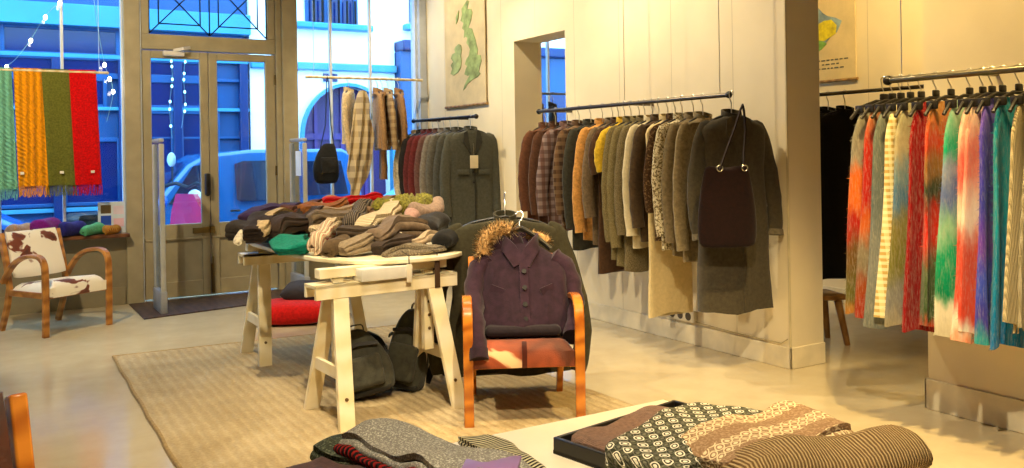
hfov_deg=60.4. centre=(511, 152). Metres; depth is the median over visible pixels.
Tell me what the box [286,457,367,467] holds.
scarf
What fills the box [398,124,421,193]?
coat
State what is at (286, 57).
trim
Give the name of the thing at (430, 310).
trestle
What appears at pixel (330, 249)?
scarf
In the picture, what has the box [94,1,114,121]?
string light
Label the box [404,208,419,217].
scarf
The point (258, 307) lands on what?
trestle
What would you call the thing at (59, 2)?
string light
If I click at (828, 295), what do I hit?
stool
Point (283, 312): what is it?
floor cushion
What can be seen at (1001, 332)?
scarf
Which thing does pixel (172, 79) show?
string light
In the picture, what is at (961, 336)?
scarf
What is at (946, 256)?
scarf
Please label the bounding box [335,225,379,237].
scarf
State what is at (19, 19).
building
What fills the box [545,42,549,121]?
window
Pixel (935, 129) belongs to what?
scarf
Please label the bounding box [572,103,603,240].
jacket
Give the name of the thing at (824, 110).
coat
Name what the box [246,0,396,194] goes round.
building
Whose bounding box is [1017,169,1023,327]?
scarf
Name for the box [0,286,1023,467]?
floor
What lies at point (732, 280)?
coat
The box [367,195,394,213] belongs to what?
scarf
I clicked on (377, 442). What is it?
sweater
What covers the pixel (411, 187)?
coat
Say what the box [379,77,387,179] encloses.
skirt
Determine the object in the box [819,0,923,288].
wall
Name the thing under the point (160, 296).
security gate
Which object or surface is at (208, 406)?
rug
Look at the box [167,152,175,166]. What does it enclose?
mirror
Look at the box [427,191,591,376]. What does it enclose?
coat
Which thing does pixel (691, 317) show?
strip
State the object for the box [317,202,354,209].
scarf
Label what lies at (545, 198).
jacket
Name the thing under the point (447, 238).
felt hat
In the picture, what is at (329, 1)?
window
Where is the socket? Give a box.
[685,313,690,320]
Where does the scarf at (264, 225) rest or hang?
on the scarf at (252, 233)
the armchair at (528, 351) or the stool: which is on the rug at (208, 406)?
the armchair at (528, 351)
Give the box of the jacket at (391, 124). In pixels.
[383,77,398,149]
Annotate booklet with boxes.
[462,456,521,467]
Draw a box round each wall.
[0,231,567,303]
[426,0,823,347]
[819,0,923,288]
[922,0,1023,399]
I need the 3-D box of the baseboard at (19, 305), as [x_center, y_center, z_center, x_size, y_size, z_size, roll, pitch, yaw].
[-5.323,1.402,7.499,3.750,0.170,0.020,-1,0,-31]
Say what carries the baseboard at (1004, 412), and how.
attached to the wall at (958, 35)
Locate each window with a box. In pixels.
[0,0,65,238]
[328,0,373,194]
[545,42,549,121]
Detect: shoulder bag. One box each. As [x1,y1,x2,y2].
[313,77,338,183]
[698,104,756,247]
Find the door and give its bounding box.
[140,0,278,299]
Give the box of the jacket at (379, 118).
[372,77,387,150]
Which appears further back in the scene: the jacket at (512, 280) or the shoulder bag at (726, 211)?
the shoulder bag at (726, 211)
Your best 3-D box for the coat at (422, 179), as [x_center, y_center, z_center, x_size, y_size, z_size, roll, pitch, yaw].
[-0.698,0.220,9.136,0.598,1.186,0.114,-1,0,-32]
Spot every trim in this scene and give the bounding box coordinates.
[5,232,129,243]
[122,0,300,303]
[416,0,427,128]
[783,0,791,347]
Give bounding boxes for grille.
[148,0,266,38]
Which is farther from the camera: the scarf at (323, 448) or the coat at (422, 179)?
the coat at (422, 179)
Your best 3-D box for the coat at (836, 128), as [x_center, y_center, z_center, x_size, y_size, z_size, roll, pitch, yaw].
[2.464,0.233,6.481,0.740,1.395,0.149,-1,0,-17]
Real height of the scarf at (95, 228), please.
0.117 m
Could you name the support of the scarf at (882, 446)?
on the tray
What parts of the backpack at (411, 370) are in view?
panel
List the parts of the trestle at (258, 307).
leg, leg, leg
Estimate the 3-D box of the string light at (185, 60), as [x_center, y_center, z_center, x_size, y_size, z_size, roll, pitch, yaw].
[-3.310,-0.608,8.879,0.063,0.724,0.024,-1,0,-31]
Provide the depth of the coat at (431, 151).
8.87 m
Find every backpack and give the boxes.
[331,324,394,399]
[387,303,432,391]
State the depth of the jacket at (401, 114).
9.57 m
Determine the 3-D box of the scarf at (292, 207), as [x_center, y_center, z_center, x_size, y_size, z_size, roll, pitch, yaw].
[-1.427,0.392,5.955,0.172,0.140,0.402,-1,0,22]
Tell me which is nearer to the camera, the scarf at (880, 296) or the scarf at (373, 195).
the scarf at (880, 296)
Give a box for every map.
[444,0,487,108]
[818,0,858,82]
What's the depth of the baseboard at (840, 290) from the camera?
7.95 m
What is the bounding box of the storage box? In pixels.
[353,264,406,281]
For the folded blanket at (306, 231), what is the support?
on the tabletop
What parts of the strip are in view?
plate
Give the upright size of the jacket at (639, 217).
1.016 m
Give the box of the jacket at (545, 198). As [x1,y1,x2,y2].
[536,106,571,230]
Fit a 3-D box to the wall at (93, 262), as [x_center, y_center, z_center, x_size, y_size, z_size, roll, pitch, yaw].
[-3.063,-0.500,8.978,9.200,3.900,0.160,-1,0,-31]
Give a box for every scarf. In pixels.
[0,67,17,200]
[4,223,29,234]
[13,68,48,196]
[30,217,61,229]
[41,69,77,196]
[58,221,86,236]
[69,69,102,195]
[79,222,104,235]
[102,224,120,234]
[225,211,268,240]
[233,229,243,245]
[237,202,301,220]
[242,208,302,243]
[256,207,292,236]
[269,205,323,238]
[269,234,308,255]
[280,199,321,211]
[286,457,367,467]
[297,197,348,213]
[306,209,351,225]
[307,220,335,255]
[308,217,341,232]
[310,434,360,464]
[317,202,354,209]
[321,234,350,257]
[322,192,382,204]
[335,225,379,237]
[338,231,374,255]
[342,198,372,224]
[354,198,401,226]
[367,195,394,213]
[371,233,416,254]
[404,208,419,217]
[407,196,443,215]
[412,230,437,243]
[457,434,545,467]
[571,405,668,451]
[605,402,761,467]
[681,400,853,467]
[719,424,932,467]
[841,76,887,313]
[854,75,903,318]
[862,75,913,328]
[874,74,917,317]
[884,73,932,326]
[899,71,947,332]
[917,70,963,326]
[933,68,973,336]
[950,67,994,343]
[956,66,1002,333]
[972,65,1015,345]
[988,63,1023,350]
[1002,92,1023,333]
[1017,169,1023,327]
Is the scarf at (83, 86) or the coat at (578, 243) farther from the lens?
the scarf at (83, 86)
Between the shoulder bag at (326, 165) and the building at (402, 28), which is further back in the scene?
the building at (402, 28)
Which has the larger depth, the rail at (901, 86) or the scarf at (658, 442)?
the rail at (901, 86)
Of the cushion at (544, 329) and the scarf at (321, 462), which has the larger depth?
the cushion at (544, 329)
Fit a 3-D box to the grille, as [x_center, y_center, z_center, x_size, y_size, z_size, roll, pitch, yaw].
[-3.073,-1.480,8.929,1.164,0.608,0.014,-1,0,-31]
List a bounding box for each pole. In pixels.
[0,9,108,73]
[305,0,422,81]
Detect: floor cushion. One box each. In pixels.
[271,298,320,324]
[280,280,317,299]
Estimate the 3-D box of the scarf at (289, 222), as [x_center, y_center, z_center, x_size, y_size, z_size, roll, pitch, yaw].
[-1.358,0.434,5.586,0.201,0.176,0.562,-1,0,24]
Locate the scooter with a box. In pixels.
[66,152,200,295]
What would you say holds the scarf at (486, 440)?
on the table
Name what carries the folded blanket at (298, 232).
on the tabletop
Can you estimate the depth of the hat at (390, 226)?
5.17 m
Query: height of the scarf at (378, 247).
0.107 m
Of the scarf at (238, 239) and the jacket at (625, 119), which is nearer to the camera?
the scarf at (238, 239)
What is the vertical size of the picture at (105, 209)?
0.080 m
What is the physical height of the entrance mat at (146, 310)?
0.012 m
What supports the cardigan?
hanging from the rail at (718, 95)
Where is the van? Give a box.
[158,149,360,224]
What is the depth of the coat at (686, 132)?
5.68 m
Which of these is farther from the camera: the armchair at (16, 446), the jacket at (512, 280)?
the jacket at (512, 280)
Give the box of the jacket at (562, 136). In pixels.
[553,105,582,229]
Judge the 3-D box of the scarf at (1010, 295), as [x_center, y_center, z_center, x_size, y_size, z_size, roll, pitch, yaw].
[2.358,0.200,3.964,0.521,1.215,0.101,-1,0,-31]
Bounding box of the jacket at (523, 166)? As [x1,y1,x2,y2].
[518,108,547,219]
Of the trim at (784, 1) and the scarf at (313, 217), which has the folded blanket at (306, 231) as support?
the scarf at (313, 217)
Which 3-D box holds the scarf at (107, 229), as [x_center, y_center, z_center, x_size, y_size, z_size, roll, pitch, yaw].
[-3.784,0.728,8.336,0.093,0.091,0.230,-1,0,7]
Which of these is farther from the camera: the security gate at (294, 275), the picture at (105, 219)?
the security gate at (294, 275)
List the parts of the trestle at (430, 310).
leg, post, leg, leg, post, leg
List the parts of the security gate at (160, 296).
post, post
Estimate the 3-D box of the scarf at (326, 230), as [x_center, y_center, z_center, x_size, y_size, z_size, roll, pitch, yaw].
[-1.129,0.499,5.198,0.119,0.175,0.441,-1,0,-2]
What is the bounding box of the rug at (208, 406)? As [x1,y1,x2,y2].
[112,325,633,467]
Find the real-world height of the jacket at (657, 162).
1.056 m
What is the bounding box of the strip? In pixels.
[667,311,787,343]
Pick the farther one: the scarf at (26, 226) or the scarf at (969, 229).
the scarf at (26, 226)
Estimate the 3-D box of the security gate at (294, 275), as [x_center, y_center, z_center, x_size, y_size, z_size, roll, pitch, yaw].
[-2.149,0.644,8.885,0.060,1.572,0.480,-1,0,-31]
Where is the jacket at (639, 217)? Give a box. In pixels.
[629,97,660,241]
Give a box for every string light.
[5,1,61,66]
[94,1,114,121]
[169,60,173,134]
[181,60,185,127]
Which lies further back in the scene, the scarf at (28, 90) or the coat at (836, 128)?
the scarf at (28, 90)
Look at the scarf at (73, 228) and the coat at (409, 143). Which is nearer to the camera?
the scarf at (73, 228)
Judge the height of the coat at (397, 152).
1.136 m
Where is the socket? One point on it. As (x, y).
(687, 315)
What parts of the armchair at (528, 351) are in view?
arm, post, rail, seat, post, arm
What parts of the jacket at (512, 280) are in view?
fur trim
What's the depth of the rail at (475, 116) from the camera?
9.13 m
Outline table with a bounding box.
[453,400,668,467]
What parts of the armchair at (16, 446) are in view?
backrest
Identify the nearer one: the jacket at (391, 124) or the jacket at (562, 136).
the jacket at (562, 136)
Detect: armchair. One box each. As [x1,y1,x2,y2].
[0,227,112,337]
[0,392,34,467]
[462,253,585,427]
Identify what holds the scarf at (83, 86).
hanging from the pole at (68, 71)
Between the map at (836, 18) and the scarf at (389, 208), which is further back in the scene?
the map at (836, 18)
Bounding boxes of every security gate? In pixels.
[152,138,167,313]
[289,138,309,281]
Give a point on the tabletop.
(366, 258)
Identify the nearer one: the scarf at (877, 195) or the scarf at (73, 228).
the scarf at (877, 195)
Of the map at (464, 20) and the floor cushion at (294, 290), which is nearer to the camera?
the floor cushion at (294, 290)
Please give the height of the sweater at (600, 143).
0.986 m
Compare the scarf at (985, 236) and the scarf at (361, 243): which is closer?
the scarf at (985, 236)
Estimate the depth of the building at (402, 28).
17.37 m
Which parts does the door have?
moulding, panel, closer arm, handle, panel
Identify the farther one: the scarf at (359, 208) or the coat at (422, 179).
the coat at (422, 179)
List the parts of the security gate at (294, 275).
post, post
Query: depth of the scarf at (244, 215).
5.84 m
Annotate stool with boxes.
[823,289,850,345]
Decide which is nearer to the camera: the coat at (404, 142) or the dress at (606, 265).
the dress at (606, 265)
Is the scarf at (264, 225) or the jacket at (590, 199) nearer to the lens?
the scarf at (264, 225)
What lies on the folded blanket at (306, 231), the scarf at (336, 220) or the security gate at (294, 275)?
the scarf at (336, 220)
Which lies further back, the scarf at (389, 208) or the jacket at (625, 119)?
the jacket at (625, 119)
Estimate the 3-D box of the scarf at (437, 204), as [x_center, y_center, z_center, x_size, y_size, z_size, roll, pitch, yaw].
[-0.545,0.376,5.824,0.158,0.156,0.399,-1,0,24]
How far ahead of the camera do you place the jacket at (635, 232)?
6.10 m
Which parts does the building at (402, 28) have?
window sill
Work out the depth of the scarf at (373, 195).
6.12 m
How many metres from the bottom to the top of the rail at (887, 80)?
0.053 m
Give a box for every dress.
[588,101,623,273]
[645,97,692,317]
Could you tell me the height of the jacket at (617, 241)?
1.216 m
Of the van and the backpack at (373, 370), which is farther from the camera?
the van
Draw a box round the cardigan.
[643,96,675,240]
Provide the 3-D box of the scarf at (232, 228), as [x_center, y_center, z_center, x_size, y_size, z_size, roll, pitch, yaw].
[-1.616,0.459,5.546,0.232,0.162,0.385,-1,0,13]
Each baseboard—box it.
[0,287,125,315]
[588,301,824,369]
[823,286,845,302]
[925,377,1023,433]
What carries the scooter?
on the pavement
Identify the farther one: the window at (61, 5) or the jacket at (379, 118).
the jacket at (379, 118)
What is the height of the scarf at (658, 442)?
0.103 m
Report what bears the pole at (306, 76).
hanging from the ceiling
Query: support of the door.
in the wall at (93, 262)
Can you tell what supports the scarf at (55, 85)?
hanging from the pole at (68, 71)
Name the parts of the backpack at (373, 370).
panel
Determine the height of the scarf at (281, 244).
0.102 m
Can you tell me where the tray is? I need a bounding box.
[553,400,687,467]
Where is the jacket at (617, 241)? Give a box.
[607,100,640,266]
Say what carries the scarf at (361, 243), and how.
on the tabletop
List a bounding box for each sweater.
[333,418,531,467]
[594,101,625,172]
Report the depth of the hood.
4.84 m
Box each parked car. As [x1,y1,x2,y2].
[1,213,23,232]
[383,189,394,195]
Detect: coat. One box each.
[341,76,354,154]
[393,119,416,194]
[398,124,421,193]
[403,118,426,193]
[408,121,432,195]
[414,117,438,195]
[419,122,443,193]
[425,116,451,230]
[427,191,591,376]
[433,115,463,229]
[439,114,503,226]
[562,104,597,250]
[661,94,694,256]
[672,94,712,261]
[687,90,783,314]
[820,89,860,278]
[820,91,835,114]
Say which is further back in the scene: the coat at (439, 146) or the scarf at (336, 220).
the coat at (439, 146)
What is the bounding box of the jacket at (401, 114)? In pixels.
[393,77,407,146]
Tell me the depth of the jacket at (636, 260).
6.21 m
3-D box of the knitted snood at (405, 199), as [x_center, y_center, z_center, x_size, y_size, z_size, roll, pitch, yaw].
[-0.657,0.351,5.895,0.271,0.162,0.320,-1,0,34]
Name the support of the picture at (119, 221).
attached to the poster at (109, 213)
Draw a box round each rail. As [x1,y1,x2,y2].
[411,114,478,122]
[536,0,731,113]
[542,92,565,94]
[820,0,923,95]
[883,65,1023,84]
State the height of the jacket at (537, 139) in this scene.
0.986 m
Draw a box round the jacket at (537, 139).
[528,107,558,223]
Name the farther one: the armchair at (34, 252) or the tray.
the armchair at (34, 252)
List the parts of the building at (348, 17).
gate rail, number plate, window sill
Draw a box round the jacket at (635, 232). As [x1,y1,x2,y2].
[622,98,653,248]
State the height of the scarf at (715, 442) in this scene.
0.099 m
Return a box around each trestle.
[238,243,366,366]
[303,260,463,432]
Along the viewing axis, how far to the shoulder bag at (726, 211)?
5.23 m
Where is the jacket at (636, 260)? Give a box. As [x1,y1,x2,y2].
[614,99,648,271]
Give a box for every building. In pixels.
[0,0,250,222]
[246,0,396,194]
[394,0,565,134]
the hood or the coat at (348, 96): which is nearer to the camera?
the hood
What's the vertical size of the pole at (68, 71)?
1.709 m
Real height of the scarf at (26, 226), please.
0.146 m
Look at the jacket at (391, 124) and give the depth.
9.48 m
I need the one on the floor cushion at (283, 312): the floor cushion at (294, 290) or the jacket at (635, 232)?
the floor cushion at (294, 290)
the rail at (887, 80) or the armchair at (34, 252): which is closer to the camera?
the rail at (887, 80)
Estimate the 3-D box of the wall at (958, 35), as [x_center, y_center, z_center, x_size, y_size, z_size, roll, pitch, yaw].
[3.612,-0.609,2.633,0.320,3.900,4.990,-1,0,-31]
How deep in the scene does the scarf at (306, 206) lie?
5.94 m
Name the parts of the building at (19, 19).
moulding, moulding, moulding, moulding, moulding, moulding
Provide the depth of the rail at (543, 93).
10.00 m
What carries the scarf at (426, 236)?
on the scarf at (378, 247)
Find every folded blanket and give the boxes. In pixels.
[265,231,302,242]
[300,224,342,237]
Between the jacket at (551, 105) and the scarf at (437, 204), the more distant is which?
the jacket at (551, 105)
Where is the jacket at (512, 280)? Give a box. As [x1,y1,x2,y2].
[464,211,584,362]
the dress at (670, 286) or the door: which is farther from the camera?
the door
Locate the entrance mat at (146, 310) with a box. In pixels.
[129,289,282,319]
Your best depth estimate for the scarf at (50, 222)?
7.95 m
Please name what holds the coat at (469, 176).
hanging from the rail at (475, 116)
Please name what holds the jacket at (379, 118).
hanging from the pole at (306, 76)
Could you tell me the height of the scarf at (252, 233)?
0.174 m
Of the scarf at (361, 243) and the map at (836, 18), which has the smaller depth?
the scarf at (361, 243)
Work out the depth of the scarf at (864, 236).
4.50 m
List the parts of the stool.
leg, seat, leg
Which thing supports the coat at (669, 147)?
hanging from the rail at (718, 95)
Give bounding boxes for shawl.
[347,90,373,194]
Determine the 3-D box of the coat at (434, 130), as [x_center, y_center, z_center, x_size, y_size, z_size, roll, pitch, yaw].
[-0.765,0.206,9.250,0.588,1.156,0.112,-1,0,-30]
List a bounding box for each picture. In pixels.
[101,205,110,213]
[101,215,110,223]
[113,206,123,213]
[113,218,123,225]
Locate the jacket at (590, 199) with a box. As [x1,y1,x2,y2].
[582,102,613,244]
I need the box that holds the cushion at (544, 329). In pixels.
[485,324,560,336]
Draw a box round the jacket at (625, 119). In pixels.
[601,100,632,259]
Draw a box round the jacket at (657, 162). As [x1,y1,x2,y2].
[651,95,683,249]
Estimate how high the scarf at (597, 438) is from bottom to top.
0.061 m
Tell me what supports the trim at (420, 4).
attached to the wall at (671, 47)
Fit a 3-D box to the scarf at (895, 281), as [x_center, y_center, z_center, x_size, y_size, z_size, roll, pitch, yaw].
[2.069,0.234,4.448,0.557,1.274,0.133,-1,0,-30]
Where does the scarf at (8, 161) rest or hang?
hanging from the pole at (68, 71)
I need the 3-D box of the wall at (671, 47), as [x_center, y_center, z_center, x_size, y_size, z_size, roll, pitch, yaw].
[0.500,-0.558,7.927,0.310,3.900,5.310,-1,0,-31]
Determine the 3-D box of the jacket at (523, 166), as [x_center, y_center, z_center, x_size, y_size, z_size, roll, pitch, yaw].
[0.296,0.104,7.447,0.594,0.956,0.116,-1,0,-32]
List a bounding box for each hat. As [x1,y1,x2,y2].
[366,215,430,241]
[415,211,450,230]
[431,229,458,248]
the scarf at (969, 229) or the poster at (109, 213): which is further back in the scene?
the poster at (109, 213)
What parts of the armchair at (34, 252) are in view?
post, arm, rail, backrest, seat, post, arm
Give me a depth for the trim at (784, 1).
5.56 m
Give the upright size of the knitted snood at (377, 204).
0.143 m
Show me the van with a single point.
(242, 173)
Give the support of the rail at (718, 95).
hanging from the ceiling
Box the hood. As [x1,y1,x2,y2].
[471,218,522,262]
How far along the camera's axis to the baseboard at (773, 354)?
6.11 m
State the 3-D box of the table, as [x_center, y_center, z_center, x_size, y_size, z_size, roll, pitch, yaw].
[0.422,1.168,2.399,1.260,0.450,1.480,-1,0,-31]
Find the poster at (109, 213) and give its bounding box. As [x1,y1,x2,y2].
[98,201,125,232]
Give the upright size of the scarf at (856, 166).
1.258 m
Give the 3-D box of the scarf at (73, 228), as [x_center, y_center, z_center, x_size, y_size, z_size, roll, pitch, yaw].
[-4.086,0.708,8.169,0.169,0.140,0.250,-1,0,31]
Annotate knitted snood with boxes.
[371,197,396,210]
[395,192,432,214]
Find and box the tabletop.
[250,242,461,264]
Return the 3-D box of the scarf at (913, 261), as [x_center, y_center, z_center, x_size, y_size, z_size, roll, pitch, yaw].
[2.113,0.245,4.377,0.556,1.298,0.132,-1,0,-33]
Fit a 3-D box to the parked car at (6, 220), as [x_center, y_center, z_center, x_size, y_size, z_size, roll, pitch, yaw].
[-6.648,1.159,9.461,3.788,1.300,1.735,-1,0,-31]

